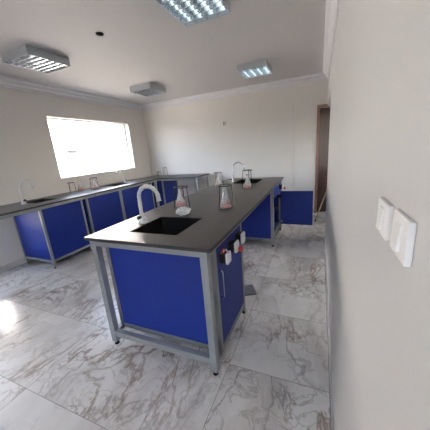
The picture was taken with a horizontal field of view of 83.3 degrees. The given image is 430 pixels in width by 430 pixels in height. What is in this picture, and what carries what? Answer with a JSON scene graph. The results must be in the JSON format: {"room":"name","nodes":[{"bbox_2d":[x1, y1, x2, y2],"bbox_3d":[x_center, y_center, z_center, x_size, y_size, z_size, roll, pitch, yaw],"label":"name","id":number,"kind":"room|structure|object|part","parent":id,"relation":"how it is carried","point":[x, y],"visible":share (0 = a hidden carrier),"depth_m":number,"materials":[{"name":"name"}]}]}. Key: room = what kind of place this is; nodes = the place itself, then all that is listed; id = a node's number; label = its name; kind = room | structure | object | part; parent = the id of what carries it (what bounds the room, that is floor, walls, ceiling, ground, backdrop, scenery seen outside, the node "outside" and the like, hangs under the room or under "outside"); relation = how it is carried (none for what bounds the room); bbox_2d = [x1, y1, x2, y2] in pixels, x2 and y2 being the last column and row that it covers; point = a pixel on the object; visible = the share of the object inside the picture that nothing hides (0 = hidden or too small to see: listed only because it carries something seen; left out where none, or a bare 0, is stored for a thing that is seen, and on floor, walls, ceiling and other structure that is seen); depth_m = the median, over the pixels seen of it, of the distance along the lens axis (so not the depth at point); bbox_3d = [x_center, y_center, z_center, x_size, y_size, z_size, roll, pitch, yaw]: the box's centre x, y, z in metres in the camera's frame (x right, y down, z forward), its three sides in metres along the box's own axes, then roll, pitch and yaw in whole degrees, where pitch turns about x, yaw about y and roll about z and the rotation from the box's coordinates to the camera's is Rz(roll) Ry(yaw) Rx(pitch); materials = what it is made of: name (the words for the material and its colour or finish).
{"room":"science laboratory","nodes":[
{"label":"science laboratory","id":0,"kind":"room"},
{"bbox_2d":[0,86,151,266],"bbox_3d":[-3.241,-0.360,2.774,0.160,2.573,7.810,2,16,23],"label":"wall","id":1,"kind":"structure","parent":0,"point":[27,151],"depth_m":3.73,"materials":[{"name":"paint"}]},
{"bbox_2d":[0,258,31,273],"bbox_3d":[-3.066,0.840,3.063,0.012,0.085,7.810,2,16,23],"label":"baseboard","id":2,"kind":"structure","parent":1,"relation":"attached to","point":[19,262],"depth_m":3.46,"materials":[{"name":"tile"}]},
{"bbox_2d":[0,75,142,110],"bbox_3d":[-3.215,-1.541,2.403,0.100,0.110,7.810,2,16,23],"label":"trim","id":3,"kind":"structure","parent":1,"relation":"attached to","point":[5,81],"depth_m":3.98,"materials":[{"name":"paint"}]},
{"bbox_2d":[47,118,134,178],"bbox_3d":[-2.328,-1.335,4.792,0.185,0.992,1.840,2,16,23],"label":"window","id":4,"kind":"structure","parent":1,"relation":"in","point":[82,148],"depth_m":4.67,"materials":[{"name":"white glass"}]},
{"bbox_3d":[-2.272,-0.865,4.910,0.145,0.018,1.840,2,16,23],"label":"sill","id":5,"kind":"part","parent":4,"relation":"part of","materials":[{"name":"white plastic"}]},
{"bbox_2d":[0,0,325,104],"bbox_3d":[-0.475,-1.788,2.010,5.755,0.150,9.670,2,16,23],"label":"ceiling","id":6,"kind":"structure","parent":0,"point":[141,43],"depth_m":2.64,"materials":[{"name":"paint"}]},
{"bbox_2d":[1,44,70,73],"bbox_3d":[-1.998,-1.737,2.721,0.430,0.085,0.480,2,16,23],"label":"ceiling light","id":7,"kind":"object","parent":6,"relation":"attached to","point":[24,56],"visible":1,"depth_m":2.64,"materials":[{"name":"white metal"}]},
{"bbox_2d":[130,83,165,96],"bbox_3d":[-1.192,-2.238,4.341,0.430,0.085,0.480,2,16,23],"label":"ceiling light","id":8,"kind":"object","parent":6,"relation":"attached to","point":[148,89],"visible":1,"depth_m":4.23,"materials":[{"name":"white metal"}]},
{"bbox_2d":[154,0,230,26],"bbox_3d":[-0.159,-1.652,1.864,0.430,0.085,0.480,2,16,23],"label":"ceiling light","id":9,"kind":"object","parent":6,"relation":"attached to","point":[188,13],"visible":1,"depth_m":1.94,"materials":[{"name":"white metal"}]},
{"bbox_2d":[237,59,271,78],"bbox_3d":[0.607,-2.195,3.652,0.430,0.085,0.480,2,16,23],"label":"ceiling light","id":10,"kind":"object","parent":6,"relation":"attached to","point":[262,67],"visible":1,"depth_m":3.52,"materials":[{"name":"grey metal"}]},
{"bbox_2d":[0,212,330,429],"bbox_3d":[-0.267,0.818,2.713,5.755,0.120,9.670,2,16,23],"label":"floor","id":11,"kind":"structure","parent":0,"point":[62,368],"depth_m":1.73,"materials":[{"name":"tile"}]},
{"bbox_2d":[0,195,94,219],"bbox_3d":[-2.521,0.298,3.384,0.659,0.878,1.654,2,16,23],"label":"frame","id":12,"kind":"object","parent":11,"relation":"on","point":[89,196],"visible":0.35,"depth_m":3.16,"materials":[{"name":"silver metal"}]},
{"bbox_2d":[0,193,95,215],"bbox_3d":[-2.552,-0.134,3.262,0.709,0.022,1.678,2,16,23],"label":"countertop","id":13,"kind":"structure","parent":12,"relation":"on","point":[12,208],"depth_m":3.28,"materials":[{"name":"grey stone"}]},
{"bbox_2d":[18,179,35,204],"bbox_3d":[-2.562,-0.324,3.308,0.083,0.321,0.234,2,16,23],"label":"tap","id":14,"kind":"object","parent":13,"relation":"on","point":[23,201],"visible":1,"depth_m":3.25,"materials":[{"name":"white metal"}]},
{"bbox_2d":[27,198,53,202],"bbox_3d":[-2.502,-0.103,3.499,0.339,0.209,0.319,2,16,23],"label":"sink","id":15,"kind":"object","parent":13,"relation":"in","point":[43,199],"visible":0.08,"depth_m":3.62,"materials":[{"name":"black plastic"}]},
{"bbox_2d":[13,200,91,268],"bbox_3d":[-2.406,0.245,3.631,0.634,0.835,0.640,2,16,23],"label":"base cabinet","id":16,"kind":"object","parent":11,"relation":"on","point":[52,234],"visible":0.84,"depth_m":3.39,"materials":[{"name":"blue metal"}]},
{"bbox_3d":[-2.802,0.303,3.476,0.030,0.805,0.030,2,16,23],"label":"leg","id":17,"kind":"part","parent":16,"relation":"part of","materials":[{"name":"silver metal"}]},
{"bbox_3d":[-2.529,0.268,3.344,0.574,0.712,0.018,2,16,23],"label":"panel","id":18,"kind":"part","parent":16,"relation":"part of","materials":[{"name":"blue laminate"}]},
{"bbox_3d":[-2.499,0.628,3.443,0.574,0.035,0.030,2,16,23],"label":"rail","id":19,"kind":"part","parent":16,"relation":"part of","materials":[{"name":"silver metal"}]},
{"bbox_3d":[-2.246,0.322,3.240,0.030,0.805,0.030,2,16,23],"label":"leg","id":20,"kind":"part","parent":16,"relation":"part of","materials":[{"name":"silver metal"}]},
{"bbox_3d":[-2.131,0.196,3.497,0.018,0.707,0.576,2,16,23],"label":"door","id":21,"kind":"part","parent":16,"relation":"part of","materials":[{"name":"blue laminate"}]},
{"bbox_3d":[-2.104,0.556,3.595,0.030,0.035,0.580,2,16,23],"label":"rail","id":22,"kind":"part","parent":16,"relation":"part of","materials":[{"name":"silver metal"}]},
{"bbox_3d":[-2.013,0.158,3.779,0.030,0.805,0.030,2,16,23],"label":"leg","id":23,"kind":"part","parent":16,"relation":"part of","materials":[{"name":"silver metal"}]},
{"bbox_2d":[82,191,124,234],"bbox_3d":[-2.119,0.043,4.294,0.634,0.835,0.720,2,16,23],"label":"base cabinet","id":24,"kind":"object","parent":11,"relation":"on","point":[103,211],"visible":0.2,"depth_m":4.06,"materials":[{"name":"blue metal"}]},
{"bbox_3d":[-2.256,0.077,3.971,0.574,0.712,0.018,2,16,23],"label":"panel","id":25,"kind":"part","parent":24,"relation":"part of","materials":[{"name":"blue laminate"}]},
{"bbox_3d":[-1.974,0.131,3.868,0.030,0.805,0.030,2,16,23],"label":"leg","id":26,"kind":"part","parent":24,"relation":"part of","materials":[{"name":"silver metal"}]},
{"bbox_3d":[-1.710,-0.054,4.477,0.030,0.805,0.030,2,16,23],"label":"leg","id":27,"kind":"part","parent":24,"relation":"part of","materials":[{"name":"silver metal"}]},
{"bbox_2d":[94,180,159,206],"bbox_3d":[-1.879,-0.152,4.863,0.659,0.878,1.654,2,16,23],"label":"frame","id":28,"kind":"object","parent":11,"relation":"on","point":[154,181],"visible":0.29,"depth_m":4.64,"materials":[{"name":"silver metal"}]},
{"bbox_2d":[67,178,157,193],"bbox_3d":[-1.907,-0.586,4.747,0.709,0.022,1.678,2,16,23],"label":"countertop","id":29,"kind":"structure","parent":28,"relation":"on","point":[103,188],"depth_m":4.50,"materials":[{"name":"grey stone"}]},
{"bbox_2d":[78,180,84,190],"bbox_3d":[-2.349,-0.514,4.213,0.112,0.185,0.112,2,16,23],"label":"flask","id":30,"kind":"object","parent":29,"relation":"on","point":[80,187],"visible":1,"depth_m":4.19,"materials":[{"name":"clear glass"}]},
{"bbox_2d":[92,178,98,189],"bbox_3d":[-2.140,-0.556,4.291,0.118,0.194,0.118,2,16,23],"label":"flask","id":31,"kind":"object","parent":29,"relation":"on","point":[94,185],"visible":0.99,"depth_m":4.26,"materials":[{"name":"clear glass"}]},
{"bbox_2d":[107,183,126,185],"bbox_3d":[-1.934,-0.498,4.796,0.329,0.209,0.419,2,16,23],"label":"sink","id":32,"kind":"object","parent":29,"relation":"in","point":[116,184],"visible":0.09,"depth_m":4.95,"materials":[{"name":"black plastic"}]},
{"bbox_3d":[-1.626,-0.544,4.634,0.040,0.042,1.574,2,16,23],"label":"rail","id":33,"kind":"part","parent":28,"relation":"part of","materials":[{"name":"silver metal"}]},
{"bbox_3d":[-1.294,-0.349,5.447,0.046,0.806,0.046,2,16,23],"label":"leg","id":34,"kind":"part","parent":28,"relation":"part of","materials":[{"name":"silver metal"}]},
{"bbox_2d":[120,183,154,219],"bbox_3d":[-1.799,-0.180,5.029,0.634,0.835,0.935,2,16,23],"label":"base cabinet","id":35,"kind":"object","parent":11,"relation":"on","point":[128,196],"visible":0.23,"depth_m":4.75,"materials":[{"name":"blue metal"}]},
{"bbox_3d":[-1.696,-0.064,4.508,0.030,0.805,0.030,2,16,23],"label":"leg","id":36,"kind":"part","parent":35,"relation":"part of","materials":[{"name":"silver metal"}]},
{"bbox_2d":[152,180,177,207],"bbox_3d":[-1.231,-0.449,5.857,0.460,0.835,0.633,2,16,23],"label":"base cabinet","id":37,"kind":"object","parent":11,"relation":"on","point":[165,188],"visible":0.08,"depth_m":5.58,"materials":[{"name":"blue metal"}]},
{"bbox_3d":[-1.352,-0.426,5.573,0.400,0.712,0.018,2,16,23],"label":"panel","id":38,"kind":"part","parent":37,"relation":"part of","materials":[{"name":"blue laminate"}]},
{"bbox_3d":[-1.150,-0.375,5.503,0.030,0.805,0.030,2,16,23],"label":"leg","id":39,"kind":"part","parent":37,"relation":"part of","materials":[{"name":"silver metal"}]},
{"bbox_3d":[-1.036,-0.501,5.756,0.018,0.707,0.569,2,16,23],"label":"door","id":40,"kind":"part","parent":37,"relation":"part of","materials":[{"name":"blue laminate"}]},
{"bbox_2d":[105,224,245,352],"bbox_3d":[-0.263,0.524,1.963,0.908,0.835,0.565,2,16,23],"label":"base cabinet","id":41,"kind":"object","parent":11,"relation":"on","point":[160,294],"visible":0.78,"depth_m":1.71,"materials":[{"name":"blue metal"}]},
{"bbox_3d":[-0.773,0.540,1.886,0.030,0.748,0.030,2,16,23],"label":"leg","id":42,"kind":"part","parent":41,"relation":"part of","materials":[{"name":"silver metal"}]},
{"bbox_3d":[-0.381,0.537,1.713,0.825,0.712,0.018,2,16,23],"label":"panel","id":43,"kind":"part","parent":41,"relation":"part of","materials":[{"name":"blue laminate"}]},
{"bbox_3d":[-0.352,0.897,1.812,0.825,0.035,0.030,2,16,23],"label":"rail","id":44,"kind":"part","parent":41,"relation":"part of","materials":[{"name":"silver metal"}]},
{"bbox_3d":[0.015,0.568,1.553,0.030,0.748,0.030,2,16,23],"label":"leg","id":45,"kind":"part","parent":41,"relation":"part of","materials":[{"name":"silver metal"}]},
{"bbox_3d":[0.047,0.445,1.558,0.027,0.202,0.009,2,16,23],"label":"handle","id":46,"kind":"part","parent":41,"relation":"part of","materials":[{"name":"silver metal"}]},
{"bbox_2d":[219,248,230,264],"bbox_3d":[0.065,0.254,1.538,0.062,0.104,0.070,2,16,23],"label":"outlet","id":47,"kind":"object","parent":41,"relation":"attached to","point":[224,256],"visible":1,"depth_m":1.51,"materials":[{"name":"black plastic"}]},
{"bbox_3d":[0.096,0.208,1.711,0.018,0.150,0.505,2,16,23],"label":"panel","id":48,"kind":"part","parent":41,"relation":"part of","materials":[{"name":"blue laminate"}]},
{"bbox_3d":[0.123,0.551,1.803,0.018,0.557,0.501,2,16,23],"label":"door","id":49,"kind":"part","parent":41,"relation":"part of","materials":[{"name":"blue laminate"}]},
{"bbox_3d":[0.144,0.839,1.882,0.030,0.035,0.505,2,16,23],"label":"rail","id":50,"kind":"part","parent":41,"relation":"part of","materials":[{"name":"silver metal"}]},
{"bbox_2d":[228,240,243,252],"bbox_3d":[0.147,0.219,1.689,0.092,0.080,0.074,2,16,23],"label":"outlet","id":51,"kind":"object","parent":41,"relation":"attached to","point":[233,245],"visible":0.96,"depth_m":1.67,"materials":[{"name":"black plastic"}]},
{"bbox_2d":[235,231,244,243],"bbox_3d":[0.191,0.168,1.830,0.062,0.080,0.076,2,16,23],"label":"outlet","id":52,"kind":"object","parent":41,"relation":"attached to","point":[240,236],"visible":0.92,"depth_m":1.80,"materials":[{"name":"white plastic"}]},
{"bbox_3d":[0.222,0.451,2.033,0.030,0.805,0.030,2,16,23],"label":"leg","id":53,"kind":"part","parent":41,"relation":"part of","materials":[{"name":"silver metal"}]},
{"bbox_2d":[90,200,262,375],"bbox_3d":[-0.142,0.410,2.267,0.895,0.878,1.477,2,16,23],"label":"frame","id":54,"kind":"object","parent":11,"relation":"on","point":[117,331],"visible":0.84,"depth_m":1.60,"materials":[{"name":"silver metal"}]},
{"bbox_3d":[-0.805,0.595,1.801,0.046,0.806,0.046,2,16,23],"label":"leg","id":55,"kind":"part","parent":54,"relation":"part of","materials":[{"name":"silver metal"}]},
{"bbox_3d":[-0.759,0.899,1.935,0.038,0.035,0.063,2,16,23],"label":"rail","id":56,"kind":"part","parent":54,"relation":"part of","materials":[{"name":"silver metal"}]},
{"bbox_3d":[-0.450,0.201,1.524,0.895,0.042,0.040,2,16,23],"label":"rail","id":57,"kind":"part","parent":54,"relation":"part of","materials":[{"name":"silver metal"}]},
{"bbox_3d":[-0.391,0.922,1.721,0.799,0.045,0.038,2,16,23],"label":"rail","id":58,"kind":"part","parent":54,"relation":"part of","materials":[{"name":"silver metal"}]},
{"bbox_2d":[84,195,265,252],"bbox_3d":[-0.178,-0.022,2.147,0.955,0.022,1.500,2,16,23],"label":"countertop","id":59,"kind":"structure","parent":54,"relation":"on","point":[205,235],"depth_m":1.75,"materials":[{"name":"grey stone"}]},
{"bbox_2d":[136,184,161,223],"bbox_3d":[-0.506,-0.081,1.830,0.234,0.307,0.083,2,16,23],"label":"tap","id":60,"kind":"object","parent":59,"relation":"on","point":[142,220],"visible":1,"depth_m":1.84,"materials":[{"name":"white metal"}]},
{"bbox_2d":[129,217,202,235],"bbox_3d":[-0.345,0.174,1.834,0.401,0.209,0.402,2,16,23],"label":"sink","id":61,"kind":"object","parent":59,"relation":"in","point":[174,226],"visible":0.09,"depth_m":2.00,"materials":[{"name":"black plastic"}]},
{"bbox_2d":[176,187,186,207],"bbox_3d":[-0.340,-0.175,2.364,0.112,0.185,0.112,2,16,23],"label":"flask","id":62,"kind":"object","parent":59,"relation":"on","point":[180,202],"visible":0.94,"depth_m":2.34,"materials":[{"name":"clear glass"}]},
{"bbox_2d":[174,185,189,207],"bbox_3d":[-0.309,-0.180,2.351,0.158,0.195,0.156,2,16,23],"label":"tripod stand","id":63,"kind":"object","parent":59,"relation":"on","point":[182,187],"visible":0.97,"depth_m":2.31,"materials":[{"name":"black metal"}]},
{"bbox_2d":[175,206,190,215],"bbox_3d":[-0.275,-0.040,2.071,0.137,0.067,0.133,2,16,23],"label":"film","id":64,"kind":"object","parent":59,"relation":"on","point":[184,210],"visible":1,"depth_m":2.04,"materials":[{"name":"white plastic"}]},
{"bbox_2d":[220,185,231,208],"bbox_3d":[0.094,-0.165,2.178,0.119,0.196,0.119,2,16,23],"label":"flask","id":65,"kind":"object","parent":59,"relation":"on","point":[225,203],"visible":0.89,"depth_m":2.15,"materials":[{"name":"clear glass"}]},
{"bbox_2d":[218,184,234,208],"bbox_3d":[0.104,-0.170,2.176,0.147,0.204,0.144,2,16,23],"label":"tripod stand","id":66,"kind":"object","parent":59,"relation":"on","point":[219,186],"visible":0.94,"depth_m":2.14,"materials":[{"name":"black metal"}]},
{"bbox_3d":[-0.027,0.622,1.472,0.046,0.806,0.046,2,16,23],"label":"leg","id":67,"kind":"part","parent":54,"relation":"part of","materials":[{"name":"silver metal"}]},
{"bbox_3d":[0.220,0.022,1.992,0.040,0.042,1.397,2,16,23],"label":"rail","id":68,"kind":"part","parent":54,"relation":"part of","materials":[{"name":"silver metal"}]},
{"bbox_2d":[157,174,209,191],"bbox_3d":[-0.918,-0.460,5.724,1.500,0.878,0.649,2,16,23],"label":"frame","id":69,"kind":"object","parent":11,"relation":"on","point":[206,176],"visible":0.32,"depth_m":5.23,"materials":[{"name":"silver metal"}]},
{"bbox_2d":[140,173,208,178],"bbox_3d":[-0.962,-0.893,5.609,1.520,0.022,0.685,2,16,23],"label":"countertop","id":70,"kind":"structure","parent":69,"relation":"on","point":[176,176],"depth_m":5.47,"materials":[{"name":"grey stone"}]},
{"bbox_3d":[-1.066,-0.781,5.346,1.500,0.042,0.040,2,16,23],"label":"rail","id":71,"kind":"part","parent":69,"relation":"part of","materials":[{"name":"silver metal"}]},
{"bbox_3d":[-0.369,-0.351,5.180,0.046,0.806,0.046,2,16,23],"label":"leg","id":72,"kind":"part","parent":69,"relation":"part of","materials":[{"name":"silver metal"}]},
{"bbox_2d":[244,284,256,295],"bbox_3d":[0.295,0.771,2.466,0.220,0.014,0.170,-6,15,-4],"label":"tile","id":73,"kind":"structure","parent":11,"relation":"on","point":[249,289],"depth_m":2.44,"materials":[{"name":"grey tile"}]},
{"bbox_2d":[241,182,312,246],"bbox_3d":[0.783,-0.051,3.789,1.373,0.835,0.775,2,16,23],"label":"base cabinet","id":74,"kind":"object","parent":11,"relation":"on","point":[279,207],"visible":0.55,"depth_m":3.80,"materials":[{"name":"blue metal"}]},
{"bbox_3d":[0.411,-0.018,3.538,0.801,0.712,0.018,2,16,23],"label":"panel","id":75,"kind":"part","parent":74,"relation":"part of","materials":[{"name":"blue laminate"}]},
{"bbox_3d":[0.442,0.341,3.642,0.801,0.035,0.042,2,16,23],"label":"rail","id":76,"kind":"part","parent":74,"relation":"part of","materials":[{"name":"silver metal"}]},
{"bbox_3d":[0.805,0.038,3.393,0.042,0.805,0.042,2,16,23],"label":"leg","id":77,"kind":"part","parent":74,"relation":"part of","materials":[{"name":"silver metal"}]},
{"bbox_3d":[0.698,-0.219,4.199,0.801,0.712,0.018,2,16,23],"label":"panel","id":78,"kind":"part","parent":74,"relation":"part of","materials":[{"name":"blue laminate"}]},
{"bbox_3d":[0.928,-0.375,3.628,0.018,0.150,0.691,2,16,23],"label":"panel","id":79,"kind":"part","parent":74,"relation":"part of","materials":[{"name":"blue laminate"}]},
{"bbox_3d":[0.971,0.256,3.801,0.042,0.035,0.691,2,16,23],"label":"rail","id":80,"kind":"part","parent":74,"relation":"part of","materials":[{"name":"silver metal"}]},
{"bbox_3d":[1.086,-0.159,4.040,0.042,0.805,0.042,2,16,23],"label":"leg","id":81,"kind":"part","parent":74,"relation":"part of","materials":[{"name":"silver metal"}]},
{"bbox_3d":[1.314,-0.114,3.917,0.500,0.557,0.018,2,16,23],"label":"door","id":82,"kind":"part","parent":74,"relation":"part of","materials":[{"name":"blue laminate"}]},
{"bbox_3d":[0.400,-0.394,3.481,0.895,0.042,1.477,2,16,23],"label":"frame","id":83,"kind":"object","parent":74,"relation":"on","visible":0},
{"bbox_2d":[189,177,283,195],"bbox_3d":[0.399,-0.426,3.477,0.955,0.022,1.500,2,16,23],"label":"countertop","id":84,"kind":"structure","parent":83,"relation":"on","point":[266,185],"depth_m":3.18,"materials":[{"name":"grey stone"}]},
{"bbox_2d":[215,174,222,187],"bbox_3d":[0.047,-0.487,3.408,0.112,0.185,0.112,2,16,23],"label":"flask","id":85,"kind":"object","parent":84,"relation":"on","point":[218,181],"visible":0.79,"depth_m":3.38,"materials":[{"name":"clear glass"}]},
{"bbox_2d":[230,162,244,181],"bbox_3d":[0.345,-0.666,3.745,0.242,0.308,0.054,2,16,23],"label":"tap","id":86,"kind":"object","parent":84,"relation":"on","point":[233,180],"visible":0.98,"depth_m":3.75,"materials":[{"name":"silver metal"}]},
{"bbox_2d":[242,169,251,188],"bbox_3d":[0.421,-0.460,3.097,0.133,0.234,0.139,2,16,23],"label":"tripod stand","id":87,"kind":"object","parent":84,"relation":"on","point":[248,170],"visible":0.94,"depth_m":3.07,"materials":[{"name":"black metal"}]},
{"bbox_2d":[233,179,261,183],"bbox_3d":[0.525,-0.424,3.797,0.379,0.209,0.459,2,16,23],"label":"sink","id":88,"kind":"object","parent":84,"relation":"in","point":[253,180],"visible":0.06,"depth_m":3.96,"materials":[{"name":"black plastic"}]},
{"bbox_2d":[244,174,251,188],"bbox_3d":[0.418,-0.434,3.102,0.112,0.185,0.112,2,16,23],"label":"flask","id":89,"kind":"object","parent":84,"relation":"on","point":[247,185],"visible":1,"depth_m":3.08,"materials":[{"name":"clear glass"}]},
{"bbox_2d":[314,190,326,221],"bbox_3d":[2.139,-0.521,4.557,0.914,1.140,0.036,-16,19,-36],"label":"wooden stick","id":90,"kind":"object","parent":11,"relation":"on","point":[326,190],"visible":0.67,"depth_m":4.49,"materials":[{"name":"brown wood"}]},
{"bbox_2d":[143,79,328,208],"bbox_3d":[0.862,-1.342,5.205,5.755,2.573,0.160,2,16,23],"label":"wall","id":91,"kind":"structure","parent":0,"point":[256,131],"depth_m":5.14,"materials":[{"name":"paint"}]},
{"bbox_2d":[143,72,327,110],"bbox_3d":[0.105,-2.514,5.029,4.103,0.110,0.100,2,16,23],"label":"trim","id":92,"kind":"structure","parent":91,"relation":"attached to","point":[320,76],"depth_m":4.85,"materials":[{"name":"paint"}]},
{"bbox_2d":[292,103,294,190],"bbox_3d":[1.575,-1.130,4.859,0.050,2.065,0.018,2,16,23],"label":"cable trunking","id":93,"kind":"object","parent":91,"relation":"attached to","point":[293,104],"visible":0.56,"depth_m":4.78,"materials":[{"name":"plastic"}]},
{"bbox_2d":[314,104,329,212],"bbox_3d":[2.463,-1.070,4.710,0.925,2.060,0.391,2,16,23],"label":"door","id":94,"kind":"structure","parent":91,"relation":"in","point":[323,114],"depth_m":4.69,"materials":[{"name":"brown wood"}]},
{"bbox_2d":[325,0,429,429],"bbox_3d":[0.678,-0.224,1.114,0.150,2.573,7.810,2,16,23],"label":"wall","id":95,"kind":"structure","parent":0,"point":[379,84],"depth_m":0.46,"materials":[{"name":"paint"}]},
{"bbox_2d":[324,236,334,429],"bbox_3d":[0.394,1.185,0.766,0.012,0.085,6.220,2,16,23],"label":"baseboard","id":96,"kind":"structure","parent":95,"relation":"attached to","point":[326,291],"depth_m":1.56,"materials":[{"name":"tile"}]},
{"bbox_2d":[323,0,339,78],"bbox_3d":[0.469,-1.414,0.843,0.100,0.110,7.810,2,16,23],"label":"trim","id":97,"kind":"structure","parent":95,"relation":"attached to","point":[332,6],"depth_m":2.52,"materials":[{"name":"paint"}]},
{"bbox_2d":[376,197,393,240],"bbox_3d":[0.283,0.004,0.408,0.013,0.058,0.070,2,16,23],"label":"light switch","id":98,"kind":"object","parent":95,"relation":"attached to","point":[385,208],"visible":0.99,"depth_m":0.39,"materials":[{"name":"white plastic"}]},
{"bbox_2d":[390,209,416,266],"bbox_3d":[0.245,0.028,0.322,0.013,0.058,0.070,2,16,23],"label":"light switch","id":99,"kind":"object","parent":95,"relation":"attached to","point":[403,231],"visible":1,"depth_m":0.30,"materials":[{"name":"white plastic"}]}
]}

